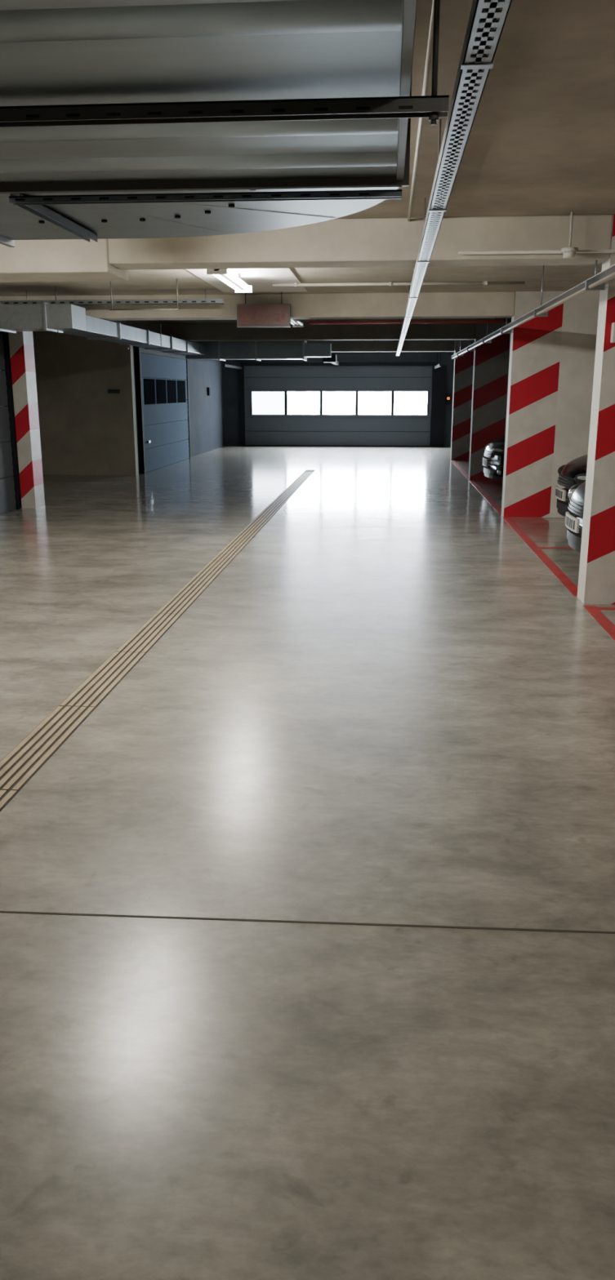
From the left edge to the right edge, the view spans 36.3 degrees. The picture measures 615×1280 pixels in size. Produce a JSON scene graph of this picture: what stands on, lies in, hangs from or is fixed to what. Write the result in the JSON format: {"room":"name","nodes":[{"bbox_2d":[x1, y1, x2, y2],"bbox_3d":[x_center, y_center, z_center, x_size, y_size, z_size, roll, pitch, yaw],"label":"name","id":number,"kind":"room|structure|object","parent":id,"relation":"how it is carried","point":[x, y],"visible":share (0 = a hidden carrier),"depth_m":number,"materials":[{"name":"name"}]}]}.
{"room":"parking garage","nodes":[
{"label":"parking garage","id":0,"kind":"room"},
{"bbox_2d":[32,331,138,475],"bbox_3d":[-4.156,-4.372,17.259,1.980,2.630,0.200,1,15,5],"label":"wall","id":1,"kind":"structure","parent":0,"point":[85,428],"depth_m":17.17,"materials":[{"name":"paint"}]},
{"bbox_2d":[107,389,119,393],"bbox_3d":[-3.509,-4.509,17.033,0.200,0.070,0.060,1,15,5],"label":"exit sign","id":2,"kind":"object","parent":1,"relation":"attached to","point":[109,391],"visible":1,"depth_m":17.00,"materials":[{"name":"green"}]},
{"bbox_2d":[133,346,223,474],"bbox_3d":[-2.859,-5.588,21.860,0.180,2.630,9.500,1,15,5],"label":"wall","id":3,"kind":"structure","parent":0,"point":[206,412],"depth_m":23.71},
{"bbox_2d":[135,347,191,473],"bbox_3d":[-2.925,-4.799,19.558,0.090,2.280,4.350,1,15,5],"label":"door","id":4,"kind":"structure","parent":3,"relation":"in","point":[162,444],"depth_m":19.11,"materials":[{"name":"black metal"}]},
{"bbox_2d":[207,387,210,395],"bbox_3d":[-2.533,-6.389,24.164,0.050,0.200,0.200,1,15,5],"label":"switch box","id":5,"kind":"object","parent":3,"relation":"attached to","point":[208,388],"visible":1,"depth_m":24.09,"materials":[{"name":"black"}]},
{"bbox_2d":[0,445,614,1279],"bbox_3d":[1.193,-1.543,11.997,13.600,0.150,30.500,1,15,5],"label":"floor","id":6,"kind":"structure","parent":0,"point":[386,707],"depth_m":2.98,"materials":[{"name":"concrete"}]},
{"bbox_2d":[6,331,44,507],"bbox_3d":[-3.784,-3.074,12.350,0.360,2.630,0.360,1,15,5],"label":"column","id":7,"kind":"structure","parent":6,"relation":"on","point":[20,344],"depth_m":12.28,"materials":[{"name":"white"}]},
{"bbox_2d":[0,469,315,811],"bbox_3d":[-0.829,-0.609,8.161,0.192,0.006,21.700,1,15,5],"label":"channel","id":8,"kind":"object","parent":6,"relation":"on","point":[29,755],"visible":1,"depth_m":5.11,"materials":[{"name":"beige"}]},
{"bbox_2d":[0,911,614,933],"bbox_3d":[-1.501,0.801,2.836,6.332,0.001,0.009,1,15,3],"label":"joint","id":9,"kind":"object","parent":6,"relation":"on","point":[10,912],"depth_m":2.75,"materials":[{"name":"brown"}]},
{"bbox_2d":[482,435,505,479],"bbox_3d":[4.901,-3.090,14.785,4.216,1.545,2.115,0,15,1],"label":"car","id":10,"kind":"object","parent":6,"relation":"on","point":[495,450],"visible":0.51,"depth_m":14.57,"materials":[{"name":"black paint"}]},
{"bbox_2d":[450,460,614,640],"bbox_3d":[4.942,-1.511,11.580,5.060,0.002,19.500,1,15,5],"label":"floor marking","id":11,"kind":"object","parent":6,"relation":"on","point":[594,611],"visible":0.86,"depth_m":8.46,"materials":[{"name":"red paint"}]},
{"bbox_2d":[555,453,587,516],"bbox_3d":[4.840,-1.854,10.083,4.216,1.560,2.115,0,15,1],"label":"car","id":12,"kind":"object","parent":6,"relation":"on","point":[571,473],"visible":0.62,"depth_m":10.09,"materials":[{"name":"black paint"}]},
{"bbox_2d":[564,481,585,552],"bbox_3d":[4.352,-1.253,7.897,4.216,1.516,2.115,0,15,1],"label":"car","id":13,"kind":"object","parent":6,"relation":"on","point":[574,522],"visible":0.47,"depth_m":8.03,"materials":[{"name":"grey paint"}]},
{"bbox_2d":[0,0,614,324],"bbox_3d":[1.193,-4.230,11.286,13.600,0.150,30.500,1,15,5],"label":"ceiling","id":14,"kind":"structure","parent":0,"point":[540,141],"depth_m":4.57,"materials":[{"name":"concrete"}]},
{"bbox_2d":[0,288,223,305],"bbox_3d":[-2.261,-3.943,10.826,2.600,0.170,0.102,1,15,5],"label":"cable tray","id":15,"kind":"object","parent":14,"relation":"attached to","point":[205,301],"visible":0.87,"depth_m":10.79,"materials":[{"name":"black metal"}]},
{"bbox_2d":[110,278,177,310],"bbox_3d":[-1.707,-3.597,9.782,0.726,0.306,0.012,1,15,5],"label":"hanger","id":16,"kind":"object","parent":14,"relation":"hanging from","point":[176,278],"depth_m":9.80,"materials":[{"name":"grey metal"}]},
{"bbox_2d":[0,286,331,360],"bbox_3d":[-1.759,-4.648,14.236,2.784,0.550,8.815,3,15,12],"label":"ventilation duct","id":17,"kind":"object","parent":14,"relation":"hanging from","point":[68,318],"visible":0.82,"depth_m":12.89,"materials":[{"name":"grey metal"}]},
{"bbox_2d":[0,0,448,247],"bbox_3d":[-1.482,-1.018,0.558,3.315,0.578,7.150,1,15,5],"label":"ventilation duct","id":18,"kind":"object","parent":14,"relation":"hanging from","point":[119,118],"visible":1,"depth_m":2.05,"materials":[{"name":"grey metal"}]},
{"bbox_2d":[206,268,252,293],"bbox_3d":[-0.706,-3.381,8.715,0.170,0.153,1.580,1,15,5],"label":"lamp","id":19,"kind":"object","parent":14,"relation":"attached to","point":[226,276],"visible":0.75,"depth_m":8.65,"materials":[{"name":"white plastic"}]},
{"bbox_2d":[186,267,307,292],"bbox_3d":[-0.623,-3.626,9.318,0.980,0.012,3.300,1,15,5],"label":"ceiling light","id":20,"kind":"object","parent":14,"relation":"attached to","point":[261,280],"depth_m":9.70,"materials":[{"name":"white paint"}]},
{"bbox_2d":[0,291,515,320],"bbox_3d":[-0.717,-4.049,11.420,6.340,0.270,0.350,1,15,5],"label":"ceiling beam","id":21,"kind":"structure","parent":14,"relation":"attached to","point":[486,304],"depth_m":11.19,"materials":[{"name":"beige concrete"}]},
{"bbox_2d":[236,292,290,327],"bbox_3d":[-0.519,-3.902,11.102,0.630,0.390,0.084,1,15,5],"label":"hanging sign","id":22,"kind":"object","parent":14,"relation":"hanging from","point":[248,315],"visible":0.98,"depth_m":11.08,"materials":[{"name":"red metal"}]},
{"bbox_2d":[290,319,303,327],"bbox_3d":[-0.208,-4.705,13.720,0.170,0.153,1.580,1,15,5],"label":"lamp","id":23,"kind":"object","parent":14,"relation":"attached to","point":[295,322],"visible":0.39,"depth_m":14.20,"materials":[{"name":"white plastic"}]},
{"bbox_2d":[123,323,475,341],"bbox_3d":[-0.165,-5.319,16.226,6.060,0.270,0.350,1,15,5],"label":"ceiling beam","id":24,"kind":"structure","parent":14,"relation":"attached to","point":[208,331],"depth_m":16.04,"materials":[{"name":"beige concrete"}]},
{"bbox_2d":[0,214,613,282],"bbox_3d":[-1.121,-2.771,6.706,6.340,0.330,0.550,1,15,5],"label":"ceiling beam","id":25,"kind":"structure","parent":14,"relation":"attached to","point":[361,242],"depth_m":6.41,"materials":[{"name":"beige concrete"}]},
{"bbox_2d":[280,340,455,351],"bbox_3d":[0.247,-6.593,21.043,6.060,0.270,0.350,1,15,5],"label":"ceiling beam","id":26,"kind":"structure","parent":14,"relation":"attached to","point":[336,345],"depth_m":20.76,"materials":[{"name":"beige concrete"}]},
{"bbox_2d":[272,280,524,287],"bbox_3d":[0.949,-3.761,9.926,2.650,0.038,0.060,1,15,5],"label":"conduit","id":27,"kind":"object","parent":14,"relation":"attached to","point":[486,282],"visible":1,"depth_m":9.92,"materials":[{"name":"grey plastic"}]},
{"bbox_2d":[308,318,503,324],"bbox_3d":[1.218,-4.083,11.634,2.400,0.312,0.036,1,15,5],"label":"pipe","id":28,"kind":"object","parent":14,"relation":"attached to","point":[495,321],"visible":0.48,"depth_m":11.66,"materials":[{"name":"metal"}]},
{"bbox_2d":[407,0,434,221],"bbox_3d":[0.438,-2.072,3.488,0.016,0.016,5.850,1,15,5],"label":"conduit","id":29,"kind":"object","parent":14,"relation":"attached to","point":[431,25],"visible":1,"depth_m":3.54,"materials":[{"name":"grey plastic"}]},
{"bbox_2d":[395,0,511,355],"bbox_3d":[0.987,-3.345,8.943,0.078,0.364,24.900,1,15,5],"label":"cable tray","id":30,"kind":"object","parent":14,"relation":"attached to","point":[483,15],"visible":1,"depth_m":2.72,"materials":[{"name":"grey metal"}]},
{"bbox_2d":[451,260,614,359],"bbox_3d":[2.345,-3.798,10.843,0.125,0.460,18.815,1,15,5],"label":"conduit","id":31,"kind":"object","parent":14,"relation":"attached to","point":[596,282],"visible":0.91,"depth_m":7.93,"materials":[{"name":"grey plastic"}]},
{"bbox_2d":[457,248,614,254],"bbox_3d":[4.026,-2.534,6.064,6.050,0.022,0.022,1,15,5],"label":"conduit","id":32,"kind":"object","parent":14,"relation":"attached to","point":[611,251],"visible":1,"depth_m":6.26,"materials":[{"name":"grey plastic"}]},
{"bbox_2d":[560,211,577,258],"bbox_3d":[1.722,-2.649,6.148,0.110,0.280,0.110,1,15,5],"label":"smoke detector","id":33,"kind":"object","parent":14,"relation":"attached to","point":[569,252],"visible":1,"depth_m":6.14,"materials":[{"name":"grey plastic"}]},
{"bbox_2d":[222,351,453,447],"bbox_3d":[3.231,-6.704,26.078,11.600,2.630,0.200,1,15,5],"label":"wall","id":34,"kind":"structure","parent":0,"point":[230,376],"depth_m":26.04,"materials":[{"name":"grey paint"}]},
{"bbox_2d":[222,351,446,447],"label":"door","id":35,"kind":"structure","parent":34,"relation":"in","point":[331,402],"depth_m":26.14,"materials":[{"name":"black metal"}]},
{"bbox_2d":[445,393,450,404],"bbox_3d":[3.875,-6.632,25.866,0.120,0.300,0.120,1,15,5],"label":"signal light","id":36,"kind":"object","parent":34,"relation":"attached to","point":[447,395],"visible":1,"depth_m":25.83,"materials":[{"name":"black"}]},
{"bbox_2d":[450,339,474,460],"bbox_3d":[5.924,-5.319,20.843,5.340,2.630,0.250,1,15,5],"label":"wall partition","id":37,"kind":"structure","parent":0,"point":[463,365],"depth_m":20.94,"materials":[{"name":"concrete"}]},
{"bbox_2d":[468,321,511,480],"bbox_3d":[5.512,-4.046,16.025,5.340,2.630,0.250,1,15,5],"label":"wall partition","id":38,"kind":"structure","parent":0,"point":[491,360],"depth_m":16.06,"materials":[{"name":"paint"}]},
{"bbox_2d":[501,290,599,517],"bbox_3d":[5.099,-2.772,11.208,5.340,2.630,0.250,1,15,5],"label":"wall partition","id":39,"kind":"structure","parent":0,"point":[552,357],"depth_m":11.24,"materials":[{"name":"beige paint"}]},
{"bbox_2d":[577,214,614,604],"bbox_3d":[4.691,-1.511,6.438,5.340,2.630,0.250,1,15,5],"label":"striped column","id":40,"kind":"structure","parent":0,"point":[596,580],"depth_m":6.66,"materials":[{"name":"white paint"}]},
{"bbox_2d":[609,322,614,342],"bbox_3d":[2.107,-2.077,6.348,0.100,0.130,0.059,1,15,5],"label":"junction box","id":41,"kind":"object","parent":40,"relation":"attached to","point":[612,331],"visible":1,"depth_m":6.33,"materials":[{"name":"white plastic"}]},
{"bbox_3d":[-4.594,-1.098,4.877,0.220,2.630,15.200,1,15,5],"label":"wall","id":42,"kind":"structure","parent":0,"visible":0},
{"bbox_2d":[0,331,20,514],"bbox_3d":[-3.991,-2.340,10.258,0.070,2.280,3.900,1,15,5],"label":"door","id":43,"kind":"structure","parent":42,"relation":"in","point":[9,485],"depth_m":11.96,"materials":[{"name":"black"}]}
]}

